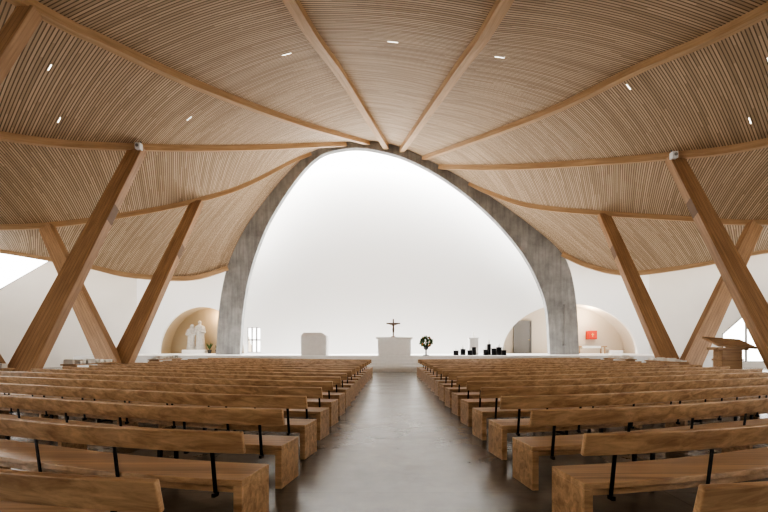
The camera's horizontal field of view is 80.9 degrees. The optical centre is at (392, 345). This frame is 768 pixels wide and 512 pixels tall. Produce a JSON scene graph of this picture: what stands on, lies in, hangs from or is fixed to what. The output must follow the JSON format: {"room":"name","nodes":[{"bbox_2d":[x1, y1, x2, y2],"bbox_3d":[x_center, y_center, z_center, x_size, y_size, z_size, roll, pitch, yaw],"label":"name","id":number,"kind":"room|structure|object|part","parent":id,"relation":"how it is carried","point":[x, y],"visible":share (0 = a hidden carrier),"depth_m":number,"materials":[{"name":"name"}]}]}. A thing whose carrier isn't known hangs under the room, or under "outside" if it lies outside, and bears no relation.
{"room":"house of worship","nodes":[
{"label":"house of worship","id":0,"kind":"room"},
{"bbox_2d":[0,261,136,367],"bbox_3d":[-25.250,-3.000,30.425,14.126,9.000,0.300,0,0,-42],"label":"wall","id":1,"kind":"structure","parent":0,"point":[114,297],"depth_m":31.88,"materials":[{"name":"white paint"}]},
{"bbox_2d":[0,261,48,289],"bbox_3d":[-25.739,-4.692,29.985,4.627,5.188,0.133,0,0,-42],"label":"window","id":2,"kind":"structure","parent":1,"relation":"in","point":[48,261],"depth_m":30.51,"materials":[{"name":"grey"}]},
{"bbox_2d":[161,307,250,353],"bbox_3d":[-14.900,-1.243,36.090,6.732,3.686,1.620,0,0,0],"label":"wall","id":3,"kind":"structure","parent":0,"point":[175,340],"depth_m":36.90,"materials":[{"name":"beige paint"}]},
{"bbox_2d":[182,321,207,353],"bbox_3d":[-15.750,-0.714,35.874,1.800,2.627,0.852,0,0,0],"label":"statue","id":4,"kind":"object","parent":3,"relation":"on","point":[199,330],"visible":1,"depth_m":35.74,"materials":[{"name":"stone"}]},
{"bbox_2d":[206,343,211,353],"bbox_3d":[-14.615,0.162,35.799,0.568,0.876,0.578,0,0,0],"label":"potted plant","id":5,"kind":"object","parent":3,"relation":"on","point":[210,345],"visible":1,"depth_m":35.70,"materials":[{"name":"green plant"}]},
{"bbox_2d":[0,0,767,275],"bbox_3d":[0.000,-9.608,13.000,58.000,9.942,38.000,0,0,0],"label":"ceiling","id":6,"kind":"structure","parent":0,"point":[554,51],"depth_m":18.62,"materials":[{"name":"brown wood"}]},
{"bbox_2d":[0,250,228,280],"bbox_3d":[-20.356,-5.424,28.514,18.695,1.991,0.325,0,0,-22],"label":"beam","id":7,"kind":"structure","parent":6,"relation":"attached to","point":[97,268],"depth_m":29.65,"materials":[{"name":"brown wood"}]},
{"bbox_2d":[0,152,311,230],"bbox_3d":[-16.400,-9.605,23.895,26.681,8.444,0.329,0,0,-38],"label":"beam","id":8,"kind":"structure","parent":6,"relation":"attached to","point":[31,226],"depth_m":25.97,"materials":[{"name":"brown wood"}]},
{"bbox_2d":[0,131,346,151],"bbox_3d":[-13.755,-10.804,18.063,0.463,7.488,34.805,0,0,36],"label":"beam","id":9,"kind":"structure","parent":6,"relation":"attached to","point":[4,136],"depth_m":21.23,"materials":[{"name":"brown wood"}]},
{"bbox_2d":[8,146,146,371],"bbox_3d":[-11.742,-3.926,17.409,0.868,10.540,7.108,0,0,0],"label":"columns","id":10,"kind":"structure","parent":9,"relation":"attached to","point":[33,351],"depth_m":16.37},
{"bbox_2d":[135,142,142,150],"bbox_3d":[-11.537,-9.133,20.444,0.240,0.463,0.391,0,0,0],"label":"floodlight","id":11,"kind":"object","parent":10,"relation":"attached to","point":[138,146],"visible":1,"depth_m":20.30,"materials":[{"name":"white plastic"}]},
{"bbox_2d":[5,0,369,144],"bbox_3d":[-8.520,-11.201,14.054,0.602,6.841,38.380,0,0,20],"label":"beam","id":12,"kind":"structure","parent":6,"relation":"attached to","point":[48,15],"depth_m":15.35,"materials":[{"name":"brown wood"}]},
{"bbox_2d":[282,0,388,148],"bbox_3d":[-3.073,-11.300,13.002,0.514,6.079,38.337,0,0,8],"label":"beam","id":13,"kind":"structure","parent":6,"relation":"attached to","point":[294,7],"depth_m":17.35,"materials":[{"name":"brown wood"}]},
{"bbox_2d":[399,0,513,151],"bbox_3d":[3.098,-11.193,12.999,0.500,5.865,38.326,0,0,-7],"label":"beam","id":14,"kind":"structure","parent":6,"relation":"attached to","point":[499,9],"depth_m":16.09,"materials":[{"name":"brown wood"}]},
{"bbox_2d":[422,2,767,159],"bbox_3d":[8.846,-10.668,14.087,0.837,5.777,38.223,0,0,-20],"label":"beam","id":15,"kind":"structure","parent":6,"relation":"attached to","point":[760,13],"depth_m":15.68,"materials":[{"name":"brown wood"}]},
{"bbox_2d":[438,138,767,170],"bbox_3d":[13.713,-9.987,18.051,0.440,5.854,34.835,0,0,-36],"label":"beam","id":16,"kind":"structure","parent":6,"relation":"attached to","point":[761,143],"depth_m":21.59,"materials":[{"name":"brown wood"}]},
{"bbox_2d":[665,155,767,369],"bbox_3d":[12.514,-3.528,16.947,0.868,9.740,6.193,0,0,0],"label":"arm","id":17,"kind":"object","parent":16,"relation":"attached to","point":[751,304],"visible":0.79,"depth_m":16.65},
{"bbox_2d":[669,150,677,159],"bbox_3d":[12.168,-8.338,19.521,0.240,0.463,0.391,0,0,0],"label":"floodlight","id":18,"kind":"object","parent":17,"relation":"attached to","point":[673,155],"visible":1,"depth_m":19.40,"materials":[{"name":"white plastic"}]},
{"bbox_2d":[468,182,767,225],"bbox_3d":[16.157,-8.526,23.861,27.026,6.331,0.419,0,0,37],"label":"beam","id":19,"kind":"structure","parent":6,"relation":"attached to","point":[741,222],"depth_m":26.29,"materials":[{"name":"brown wood"}]},
{"bbox_2d":[561,249,767,275],"bbox_3d":[20.498,-5.696,28.553,18.456,1.902,0.400,0,0,22],"label":"beam","id":20,"kind":"structure","parent":6,"relation":"attached to","point":[564,255],"depth_m":29.89,"materials":[{"name":"brown wood"}]},
{"bbox_2d":[0,367,767,511],"bbox_3d":[0.000,1.500,13.500,64.000,0.001,45.000,0,0,0],"label":"floor","id":21,"kind":"structure","parent":0,"point":[397,447],"depth_m":5.60,"materials":[{"name":"concrete"}]},
{"bbox_2d":[0,354,8,367],"bbox_3d":[-14.652,-3.033,13.793,5.584,8.994,0.421,0,0,-5],"label":"arm","id":22,"kind":"object","parent":21,"relation":"on","point":[1,357],"visible":0.02,"depth_m":14.09},
{"bbox_2d":[0,368,14,370],"bbox_3d":[-11.000,1.060,11.600,0.500,0.880,2.400,0,0,0],"label":"shelf","id":23,"kind":"object","parent":21,"relation":"on","point":[1,369],"visible":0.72,"depth_m":12.62,"materials":[{"name":"brown wood"}]},
{"bbox_2d":[0,363,6,367],"bbox_3d":[-11.005,0.535,11.548,0.383,0.167,2.199,0,0,0],"label":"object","id":24,"kind":"object","parent":23,"relation":"on","point":[2,365],"visible":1,"depth_m":12.54,"materials":[{"name":"white paper"}]},
{"bbox_2d":[39,222,121,364],"bbox_3d":[-14.664,-2.353,20.941,7.734,7.844,0.682,0,0,33],"label":"columns","id":25,"kind":"structure","parent":21,"relation":"on","point":[101,345],"depth_m":20.29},
{"bbox_2d":[0,469,163,511],"bbox_3d":[-5.811,1.074,4.107,10.097,0.852,0.784,0,0,20],"label":"pew","id":26,"kind":"object","parent":21,"relation":"on","point":[20,491],"visible":1,"depth_m":2.26,"materials":[{"name":"brown wood"}]},
{"bbox_2d":[60,362,117,366],"bbox_3d":[-11.000,1.060,16.400,0.500,0.880,2.400,0,0,0],"label":"shelf","id":27,"kind":"object","parent":21,"relation":"on","point":[103,363],"visible":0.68,"depth_m":15.83,"materials":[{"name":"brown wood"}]},
{"bbox_2d":[64,359,111,363],"bbox_3d":[-10.997,0.538,16.348,0.396,0.161,2.234,0,0,0],"label":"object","id":28,"kind":"object","parent":27,"relation":"on","point":[66,361],"visible":0.97,"depth_m":15.86,"materials":[{"name":"white paper"}]},
{"bbox_2d":[0,417,268,511],"bbox_3d":[-5.805,1.074,5.327,10.097,0.852,0.784,0,0,20],"label":"pew","id":29,"kind":"object","parent":21,"relation":"on","point":[248,482],"visible":0.85,"depth_m":3.76,"materials":[{"name":"brown wood"}]},
{"bbox_2d":[0,395,297,488],"bbox_3d":[-5.799,1.074,6.547,10.097,0.852,0.784,0,0,20],"label":"pew","id":30,"kind":"object","parent":21,"relation":"on","point":[284,448],"visible":0.52,"depth_m":4.97,"materials":[{"name":"brown wood"}]},
{"bbox_2d":[0,383,316,459],"bbox_3d":[-5.793,1.074,7.767,10.097,0.852,0.784,0,0,20],"label":"pew","id":31,"kind":"object","parent":21,"relation":"on","point":[307,428],"visible":0.75,"depth_m":6.34,"materials":[{"name":"brown wood"}]},
{"bbox_2d":[0,376,328,439],"bbox_3d":[-5.786,1.074,8.987,10.097,0.852,0.784,0,0,20],"label":"pew","id":32,"kind":"object","parent":21,"relation":"on","point":[321,414],"visible":0.44,"depth_m":7.77,"materials":[{"name":"brown wood"}]},
{"bbox_2d":[148,358,182,360],"bbox_3d":[-11.100,1.060,22.000,0.500,0.880,2.400,0,0,0],"label":"shelf","id":33,"kind":"object","parent":21,"relation":"on","point":[173,359],"visible":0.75,"depth_m":21.56,"materials":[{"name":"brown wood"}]},
{"bbox_2d":[151,355,178,358],"bbox_3d":[-11.091,0.538,21.939,0.370,0.162,2.226,0,0,0],"label":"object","id":34,"kind":"object","parent":33,"relation":"on","point":[167,356],"visible":0.93,"depth_m":21.88,"materials":[{"name":"white paper"}]},
{"bbox_2d":[0,371,337,426],"bbox_3d":[-5.780,1.074,10.207,10.097,0.852,0.784,0,0,20],"label":"pew","id":35,"kind":"object","parent":21,"relation":"on","point":[332,404],"visible":0.38,"depth_m":8.99,"materials":[{"name":"brown wood"}]},
{"bbox_2d":[31,369,344,415],"bbox_3d":[-5.774,1.074,11.427,10.097,0.852,0.784,0,0,20],"label":"pew","id":36,"kind":"object","parent":21,"relation":"on","point":[336,380],"visible":0.32,"depth_m":10.27,"materials":[{"name":"brown wood"}]},
{"bbox_2d":[62,367,350,407],"bbox_3d":[-5.768,1.074,12.647,10.097,0.852,0.784,0,0,20],"label":"pew","id":37,"kind":"object","parent":21,"relation":"on","point":[347,391],"visible":0.27,"depth_m":11.53,"materials":[{"name":"brown wood"}]},
{"bbox_2d":[89,365,354,401],"bbox_3d":[-5.761,1.074,13.867,10.097,0.852,0.784,0,0,20],"label":"pew","id":38,"kind":"object","parent":21,"relation":"on","point":[349,372],"visible":0.23,"depth_m":12.76,"materials":[{"name":"brown wood"}]},
{"bbox_2d":[111,364,358,396],"bbox_3d":[-5.755,1.074,15.087,10.097,0.852,0.784,0,0,20],"label":"pew","id":39,"kind":"object","parent":21,"relation":"on","point":[356,382],"visible":0.23,"depth_m":14.03,"materials":[{"name":"brown wood"}]},
{"bbox_2d":[131,362,361,391],"bbox_3d":[-5.749,1.074,16.307,10.097,0.852,0.784,0,0,20],"label":"pew","id":40,"kind":"object","parent":21,"relation":"on","point":[356,367],"visible":0.16,"depth_m":15.26,"materials":[{"name":"brown wood"}]},
{"bbox_2d":[148,361,363,387],"bbox_3d":[-5.743,1.074,17.527,10.097,0.852,0.784,0,0,20],"label":"pew","id":41,"kind":"object","parent":21,"relation":"on","point":[360,366],"visible":0.2,"depth_m":16.67,"materials":[{"name":"brown wood"}]},
{"bbox_2d":[163,360,365,384],"bbox_3d":[-5.736,1.074,18.747,10.097,0.852,0.784,0,0,20],"label":"pew","id":42,"kind":"object","parent":21,"relation":"on","point":[362,364],"visible":0.25,"depth_m":17.78,"materials":[{"name":"brown wood"}]},
{"bbox_2d":[176,360,367,382],"bbox_3d":[-5.730,1.074,19.967,10.097,0.852,0.784,0,0,20],"label":"pew","id":43,"kind":"object","parent":21,"relation":"on","point":[365,363],"visible":0.3,"depth_m":18.96,"materials":[{"name":"brown wood"}]},
{"bbox_2d":[188,359,369,379],"bbox_3d":[-5.724,1.074,21.187,10.097,0.852,0.784,0,0,20],"label":"pew","id":44,"kind":"object","parent":21,"relation":"on","point":[188,359],"visible":0.22,"depth_m":20.27,"materials":[{"name":"brown wood"}]},
{"bbox_2d":[198,358,370,377],"bbox_3d":[-5.718,1.074,22.407,10.097,0.852,0.784,0,0,20],"label":"pew","id":45,"kind":"object","parent":21,"relation":"on","point":[198,358],"visible":0.27,"depth_m":21.38,"materials":[{"name":"brown wood"}]},
{"bbox_2d":[223,358,372,376],"bbox_3d":[-5.711,1.074,23.627,10.097,0.852,0.784,0,0,20],"label":"pew","id":46,"kind":"object","parent":21,"relation":"on","point":[223,358],"visible":0.21,"depth_m":22.43,"materials":[{"name":"brown wood"}]},
{"bbox_2d":[74,354,711,371],"bbox_3d":[0.000,1.050,30.490,38.600,0.900,8.980,0,0,0],"label":"platform","id":47,"kind":"object","parent":21,"relation":"on","point":[379,363],"visible":0.34,"depth_m":27.20,"materials":[{"name":"white stone"}]},
{"bbox_2d":[301,333,328,355],"bbox_3d":[-4.950,-0.120,28.550,1.600,1.440,0.900,0,0,0],"label":"ambo","id":48,"kind":"object","parent":47,"relation":"on","point":[312,344],"visible":0.92,"depth_m":28.10,"materials":[{"name":"white stone"}]},
{"bbox_2d":[376,337,412,355],"bbox_3d":[0.085,0.020,28.600,2.270,1.160,1.000,0,0,0],"label":"altar","id":49,"kind":"object","parent":47,"relation":"on","point":[387,346],"visible":1,"depth_m":28.20,"materials":[{"name":"white stone"}]},
{"bbox_2d":[386,319,399,336],"bbox_3d":[0.020,-1.140,28.600,0.880,1.160,0.320,0,0,0],"label":"crucifix","id":50,"kind":"object","parent":49,"relation":"on","point":[393,323],"depth_m":28.53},
{"bbox_2d":[419,336,432,355],"bbox_3d":[2.096,-0.044,28.302,0.924,1.288,0.931,0,0,0],"label":"flower arrangement","id":51,"kind":"object","parent":47,"relation":"on","point":[429,341],"visible":1,"depth_m":28.15,"materials":[{"name":"green plant"}]},
{"bbox_2d":[460,346,465,354],"bbox_3d":[4.651,0.280,29.900,0.374,0.640,0.374,0,0,0],"label":"candle stand","id":52,"kind":"object","parent":47,"relation":"on","point":[462,351],"visible":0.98,"depth_m":29.78,"materials":[{"name":"black metal"}]},
{"bbox_2d":[467,346,472,354],"bbox_3d":[5.031,0.270,29.400,0.374,0.660,0.374,0,0,0],"label":"candle stand","id":53,"kind":"object","parent":47,"relation":"on","point":[469,352],"visible":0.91,"depth_m":29.28,"materials":[{"name":"black metal"}]},
{"bbox_2d":[467,332,478,354],"bbox_3d":[5.550,-0.200,31.100,0.700,1.600,0.700,0,0,0],"label":"pedestal","id":54,"kind":"object","parent":47,"relation":"on","point":[473,341],"visible":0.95,"depth_m":30.80,"materials":[{"name":"stone"}]},
{"bbox_2d":[483,347,488,354],"bbox_3d":[6.097,0.300,29.500,0.396,0.600,0.396,0,0,0],"label":"candle stand","id":55,"kind":"object","parent":47,"relation":"on","point":[485,352],"visible":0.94,"depth_m":29.37,"materials":[{"name":"black metal"}]},
{"bbox_2d":[487,340,490,354],"bbox_3d":[6.443,0.070,30.200,0.286,1.060,0.286,0,0,0],"label":"candle stand","id":56,"kind":"object","parent":47,"relation":"on","point":[488,344],"visible":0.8,"depth_m":30.10,"materials":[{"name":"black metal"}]},
{"bbox_2d":[491,347,496,354],"bbox_3d":[6.621,0.310,29.500,0.374,0.580,0.374,0,0,0],"label":"candle stand","id":57,"kind":"object","parent":47,"relation":"on","point":[493,350],"visible":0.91,"depth_m":29.37,"materials":[{"name":"black metal"}]},
{"bbox_2d":[496,344,501,354],"bbox_3d":[7.043,0.220,29.900,0.396,0.760,0.396,0,0,0],"label":"candle stand","id":58,"kind":"object","parent":47,"relation":"on","point":[499,352],"visible":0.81,"depth_m":29.73,"materials":[{"name":"black metal"}]},
{"bbox_2d":[501,346,506,354],"bbox_3d":[7.252,0.270,29.400,0.330,0.660,0.330,0,0,0],"label":"candle stand","id":59,"kind":"object","parent":47,"relation":"on","point":[503,350],"visible":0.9,"depth_m":29.28,"materials":[{"name":"black metal"}]},
{"bbox_2d":[579,346,606,353],"bbox_3d":[15.750,0.290,35.885,2.300,0.620,0.830,0,0,0],"label":"table","id":60,"kind":"object","parent":47,"relation":"on","point":[580,347],"visible":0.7,"depth_m":35.47,"materials":[{"name":"white wood"}]},
{"bbox_2d":[216,141,578,353],"bbox_3d":[0.249,-6.500,32.190,26.098,16.160,0.620,0,0,0],"label":"arch","id":61,"kind":"object","parent":21,"relation":"on","point":[551,272],"depth_m":32.00,"materials":[{"name":"grey concrete"}]},
{"bbox_3d":[12.160,-1.493,31.940,0.160,2.944,0.120,0,0,0],"label":"wall candle bracket","id":62,"kind":"part","parent":61,"relation":"part of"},
{"bbox_2d":[417,357,579,375],"bbox_3d":[5.891,1.074,23.857,10.097,0.852,0.784,0,0,-20],"label":"pew","id":63,"kind":"object","parent":21,"relation":"on","point":[578,357],"visible":0.18,"depth_m":22.65,"materials":[{"name":"brown wood"}]},
{"bbox_2d":[418,358,589,377],"bbox_3d":[5.904,1.074,22.617,10.097,0.852,0.784,0,0,-20],"label":"pew","id":64,"kind":"object","parent":21,"relation":"on","point":[556,358],"visible":0.19,"depth_m":21.68,"materials":[{"name":"brown wood"}]},
{"bbox_2d":[420,359,600,379],"bbox_3d":[5.918,1.074,21.377,10.097,0.852,0.784,0,0,-20],"label":"pew","id":65,"kind":"object","parent":21,"relation":"on","point":[427,369],"visible":0.19,"depth_m":20.33,"materials":[{"name":"brown wood"}]},
{"bbox_2d":[422,359,611,382],"bbox_3d":[5.931,1.074,20.137,10.097,0.852,0.784,0,0,-20],"label":"pew","id":66,"kind":"object","parent":21,"relation":"on","point":[425,363],"visible":0.26,"depth_m":18.97,"materials":[{"name":"brown wood"}]},
{"bbox_2d":[425,360,625,384],"bbox_3d":[5.944,1.074,18.897,10.097,0.852,0.784,0,0,-20],"label":"pew","id":67,"kind":"object","parent":21,"relation":"on","point":[428,364],"visible":0.22,"depth_m":17.89,"materials":[{"name":"brown wood"}]},
{"bbox_2d":[428,361,641,388],"bbox_3d":[5.957,1.074,17.657,10.097,0.852,0.784,0,0,-20],"label":"pew","id":68,"kind":"object","parent":21,"relation":"on","point":[431,366],"visible":0.18,"depth_m":16.68,"materials":[{"name":"brown wood"}]},
{"bbox_2d":[431,362,658,391],"bbox_3d":[5.970,1.074,16.417,10.097,0.852,0.784,0,0,-20],"label":"pew","id":69,"kind":"object","parent":21,"relation":"on","point":[435,368],"visible":0.27,"depth_m":15.28,"materials":[{"name":"brown wood"}]},
{"bbox_2d":[435,363,678,395],"bbox_3d":[5.983,1.074,15.177,10.097,0.852,0.784,0,0,-20],"label":"pew","id":70,"kind":"object","parent":21,"relation":"on","point":[439,370],"visible":0.23,"depth_m":14.10,"materials":[{"name":"brown wood"}]},
{"bbox_2d":[439,365,702,401],"bbox_3d":[5.996,1.074,13.937,10.097,0.852,0.784,0,0,-20],"label":"pew","id":71,"kind":"object","parent":21,"relation":"on","point":[445,373],"visible":0.3,"depth_m":12.72,"materials":[{"name":"brown wood"}]},
{"bbox_2d":[445,366,729,407],"bbox_3d":[6.009,1.074,12.697,10.097,0.852,0.784,0,0,-20],"label":"pew","id":72,"kind":"object","parent":21,"relation":"on","point":[452,376],"visible":0.35,"depth_m":11.51,"materials":[{"name":"brown wood"}]},
{"bbox_2d":[452,368,762,415],"bbox_3d":[6.023,1.074,11.457,10.097,0.852,0.784,0,0,-20],"label":"pew","id":73,"kind":"object","parent":21,"relation":"on","point":[456,396],"visible":0.39,"depth_m":10.24,"materials":[{"name":"brown wood"}]},
{"bbox_2d":[460,372,767,425],"bbox_3d":[6.036,1.074,10.217,10.097,0.852,0.784,0,0,-20],"label":"pew","id":74,"kind":"object","parent":21,"relation":"on","point":[466,405],"visible":0.38,"depth_m":8.87,"materials":[{"name":"brown wood"}]},
{"bbox_2d":[472,377,767,439],"bbox_3d":[6.049,1.074,8.977,10.097,0.852,0.784,0,0,-20],"label":"pew","id":75,"kind":"object","parent":21,"relation":"on","point":[479,414],"visible":0.48,"depth_m":7.62,"materials":[{"name":"brown wood"}]},
{"bbox_2d":[603,358,636,360],"bbox_3d":[11.300,1.060,22.500,0.500,0.880,2.400,0,0,0],"label":"shelf","id":76,"kind":"object","parent":21,"relation":"on","point":[603,358],"visible":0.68,"depth_m":21.76,"materials":[{"name":"brown wood"}]},
{"bbox_2d":[607,355,633,358],"bbox_3d":[11.298,0.537,22.450,0.375,0.165,2.226,0,0,0],"label":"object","id":77,"kind":"object","parent":76,"relation":"on","point":[623,356],"visible":0.94,"depth_m":21.88,"materials":[{"name":"white paper"}]},
{"bbox_2d":[488,385,767,459],"bbox_3d":[6.062,1.074,7.737,10.097,0.852,0.784,0,0,-20],"label":"pew","id":78,"kind":"object","parent":21,"relation":"on","point":[498,429],"visible":0.72,"depth_m":6.23,"materials":[{"name":"brown wood"}]},
{"bbox_2d":[597,213,679,363],"bbox_3d":[12.510,-3.233,23.321,0.868,9.172,6.922,0,0,0],"label":"columns","id":79,"kind":"structure","parent":21,"relation":"on","point":[658,338],"depth_m":22.66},
{"bbox_2d":[513,398,767,490],"bbox_3d":[6.075,1.074,6.497,10.097,0.852,0.784,0,0,-20],"label":"pew","id":80,"kind":"object","parent":21,"relation":"on","point":[527,451],"visible":0.66,"depth_m":4.87,"materials":[{"name":"brown wood"}]},
{"bbox_2d":[552,423,767,511],"bbox_3d":[6.088,1.074,5.257,10.097,0.852,0.784,0,0,-20],"label":"pew","id":81,"kind":"object","parent":21,"relation":"on","point":[574,487],"visible":0.94,"depth_m":3.62,"materials":[{"name":"brown wood"}]},
{"bbox_2d":[644,360,691,364],"bbox_3d":[11.300,1.060,18.600,0.500,0.880,2.400,0,0,0],"label":"shelf","id":82,"kind":"object","parent":21,"relation":"on","point":[680,363],"visible":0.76,"depth_m":17.92,"materials":[{"name":"brown wood"}]},
{"bbox_2d":[648,357,686,361],"bbox_3d":[11.296,0.551,18.552,0.385,0.135,2.227,0,0,0],"label":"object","id":83,"kind":"object","parent":82,"relation":"on","point":[656,358],"visible":0.96,"depth_m":18.47,"materials":[{"name":"white paper"}]},
{"bbox_2d":[680,220,762,364],"bbox_3d":[15.468,-2.349,21.156,6.177,7.748,0.630,0,0,-25],"label":"arm","id":84,"kind":"object","parent":21,"relation":"on","point":[695,351],"visible":0.56,"depth_m":20.77},
{"bbox_2d":[702,337,756,368],"bbox_3d":[11.492,0.587,15.389,1.320,1.826,0.837,0,0,0],"label":"wooden lectern","id":85,"kind":"object","parent":21,"relation":"on","point":[728,352],"visible":0.69,"depth_m":15.18,"materials":[{"name":"brown wood"}]},
{"bbox_2d":[693,481,767,511],"bbox_3d":[6.101,1.074,4.017,10.097,0.852,0.784,0,0,-20],"label":"pew","id":86,"kind":"object","parent":21,"relation":"on","point":[742,496],"visible":1,"depth_m":2.11,"materials":[{"name":"brown wood"}]},
{"bbox_2d":[137,151,648,353],"bbox_3d":[0.000,-9.000,35.150,40.400,21.000,0.300,0,0,0],"label":"wall","id":87,"kind":"structure","parent":0,"point":[363,241],"depth_m":35.00,"materials":[{"name":"white paint"}]},
{"bbox_2d":[247,327,260,351],"bbox_3d":[-10.825,-0.475,35.150,1.150,2.050,0.100,0,0,0],"label":"window","id":88,"kind":"structure","parent":87,"relation":"in","point":[248,339],"depth_m":35.10,"materials":[{"name":"grey"}]},
{"bbox_2d":[503,304,634,353],"bbox_3d":[13.750,-1.369,36.190,10.710,3.939,1.820,0,0,0],"label":"niche","id":89,"kind":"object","parent":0,"point":[611,333],"depth_m":37.10,"materials":[{"name":"beige paint"}]},
{"bbox_2d":[513,321,531,352],"bbox_3d":[10.650,-0.740,36.954,1.460,2.680,0.192,0,0,0],"label":"door","id":90,"kind":"structure","parent":89,"relation":"in","point":[522,330],"depth_m":36.98,"materials":[{"name":"grey wood"}]},
{"bbox_2d":[586,331,596,338],"bbox_3d":[16.225,-0.900,36.795,0.750,0.700,0.510,0,0,0],"label":"tabernacle","id":91,"kind":"object","parent":89,"relation":"in","point":[589,334],"visible":1,"depth_m":36.60,"materials":[{"name":"red ceramic"}]},
{"bbox_2d":[605,349,624,353],"bbox_3d":[17.650,0.430,35.850,1.300,0.340,0.600,0,0,0],"label":"stone bench","id":92,"kind":"object","parent":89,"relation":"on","point":[608,351],"visible":0.86,"depth_m":35.60,"materials":[{"name":"white stone"}]},
{"bbox_2d":[649,253,767,367],"bbox_3d":[25.250,-3.000,30.425,14.126,9.000,0.300,0,0,42],"label":"wall","id":93,"kind":"structure","parent":0,"point":[679,298],"depth_m":33.24,"materials":[{"name":"white paint"}]},
{"bbox_2d":[722,317,762,361],"bbox_3d":[24.969,-0.829,30.678,4.258,4.078,0.133,0,0,42],"label":"window","id":94,"kind":"structure","parent":93,"relation":"in","point":[741,317],"depth_m":31.12,"materials":[{"name":"grey"}]},
{"bbox_3d":[-11.450,1.350,19.000,1.500,0.300,0.700,0,0,0],"label":"plinth","id":95,"kind":"object","parent":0,"visible":0},
{"bbox_2d":[116,200,202,363],"bbox_3d":[-11.750,-3.734,23.189,0.875,10.205,8.652,0,0,-1],"label":"columns","id":96,"kind":"structure","parent":95,"relation":"on","point":[130,344],"depth_m":22.15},
{"bbox_3d":[-12.200,1.350,8.600,1.500,0.300,0.700,0,0,0],"label":"plinth","id":97,"kind":"object","parent":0,"visible":0},
{"bbox_2d":[0,5,41,85],"bbox_3d":[-10.694,-3.753,10.151,0.604,10.214,4.530,0,0,39],"label":"arm","id":98,"kind":"object","parent":97,"relation":"on","point":[23,21],"visible":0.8,"depth_m":11.40}
]}

